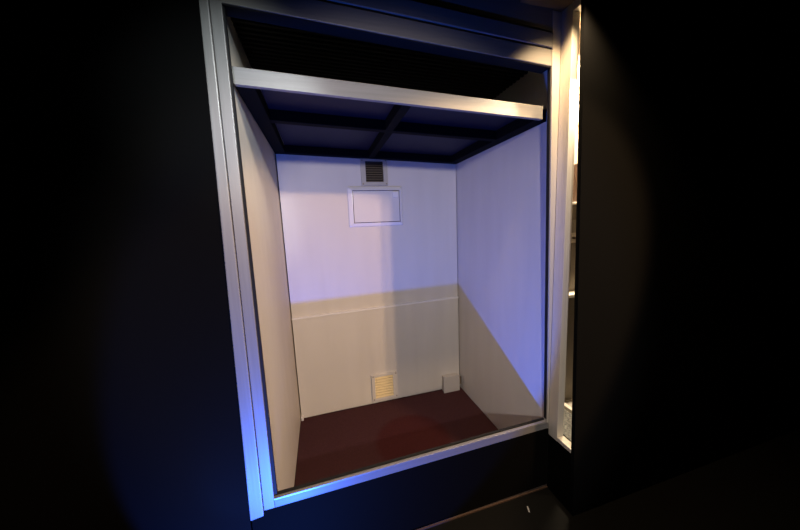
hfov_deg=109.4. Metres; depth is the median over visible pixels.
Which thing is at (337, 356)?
wall panel
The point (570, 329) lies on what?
wall panel
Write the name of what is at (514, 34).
window frame
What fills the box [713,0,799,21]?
ceiling
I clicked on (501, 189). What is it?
wall
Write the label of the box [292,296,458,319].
trim
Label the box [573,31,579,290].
wall
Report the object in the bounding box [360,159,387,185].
air vent
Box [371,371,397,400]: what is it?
vent grille
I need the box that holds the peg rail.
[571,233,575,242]
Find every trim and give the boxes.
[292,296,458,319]
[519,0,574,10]
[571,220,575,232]
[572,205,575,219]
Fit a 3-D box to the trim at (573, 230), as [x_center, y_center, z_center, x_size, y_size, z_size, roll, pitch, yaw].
[1.242,-0.249,1.768,0.876,0.077,0.009,-5,8,-15]
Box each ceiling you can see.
[231,17,527,107]
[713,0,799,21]
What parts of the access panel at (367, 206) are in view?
door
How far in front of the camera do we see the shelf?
1.68 m
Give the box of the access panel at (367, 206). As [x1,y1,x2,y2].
[347,187,402,226]
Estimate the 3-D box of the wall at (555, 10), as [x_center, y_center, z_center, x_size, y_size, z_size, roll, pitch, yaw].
[0.826,-0.165,1.570,0.017,2.232,0.185,-5,8,-15]
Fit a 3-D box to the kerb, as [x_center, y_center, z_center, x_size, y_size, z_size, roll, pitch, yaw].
[1.069,0.918,1.696,0.024,0.058,0.334,-5,8,-15]
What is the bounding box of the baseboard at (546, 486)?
[417,485,547,529]
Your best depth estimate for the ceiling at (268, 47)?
1.44 m
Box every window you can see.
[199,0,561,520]
[548,0,580,452]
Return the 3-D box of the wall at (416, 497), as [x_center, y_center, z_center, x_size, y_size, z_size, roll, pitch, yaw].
[0.104,1.179,1.459,1.553,0.375,0.036,-5,8,-15]
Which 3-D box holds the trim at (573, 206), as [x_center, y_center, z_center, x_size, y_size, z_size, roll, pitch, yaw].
[1.238,-0.331,1.756,0.876,0.086,0.009,-5,8,-15]
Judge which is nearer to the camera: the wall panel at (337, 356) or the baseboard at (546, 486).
the baseboard at (546, 486)
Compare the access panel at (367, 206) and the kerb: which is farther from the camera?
the access panel at (367, 206)
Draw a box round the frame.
[232,66,545,163]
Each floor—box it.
[294,389,799,529]
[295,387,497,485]
[548,398,571,441]
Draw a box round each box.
[442,372,459,392]
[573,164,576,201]
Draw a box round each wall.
[0,0,252,529]
[226,16,300,490]
[250,428,547,529]
[275,124,457,410]
[456,70,546,429]
[548,10,561,423]
[570,0,799,515]
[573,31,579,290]
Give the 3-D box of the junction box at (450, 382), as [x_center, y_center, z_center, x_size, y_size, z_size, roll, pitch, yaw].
[0.468,1.088,2.626,0.158,0.154,0.061,-5,8,-15]
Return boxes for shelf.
[569,291,574,297]
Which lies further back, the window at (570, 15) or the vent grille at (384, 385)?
the vent grille at (384, 385)
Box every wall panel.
[292,298,458,417]
[565,298,573,398]
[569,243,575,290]
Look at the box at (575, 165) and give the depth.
1.64 m
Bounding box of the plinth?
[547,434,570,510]
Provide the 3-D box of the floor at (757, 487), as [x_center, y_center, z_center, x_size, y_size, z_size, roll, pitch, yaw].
[0.711,1.519,0.232,9.000,0.046,4.962,-5,8,-15]
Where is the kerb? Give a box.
[564,402,571,413]
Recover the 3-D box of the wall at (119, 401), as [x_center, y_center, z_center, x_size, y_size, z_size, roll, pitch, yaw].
[-2.341,0.260,0.653,3.545,2.622,0.036,-5,8,-15]
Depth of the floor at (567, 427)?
1.66 m
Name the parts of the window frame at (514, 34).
frame post, sill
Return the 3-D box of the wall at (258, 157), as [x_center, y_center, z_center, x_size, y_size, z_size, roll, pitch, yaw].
[-0.745,0.150,1.671,0.036,2.388,1.095,-5,8,-15]
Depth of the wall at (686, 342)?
1.52 m

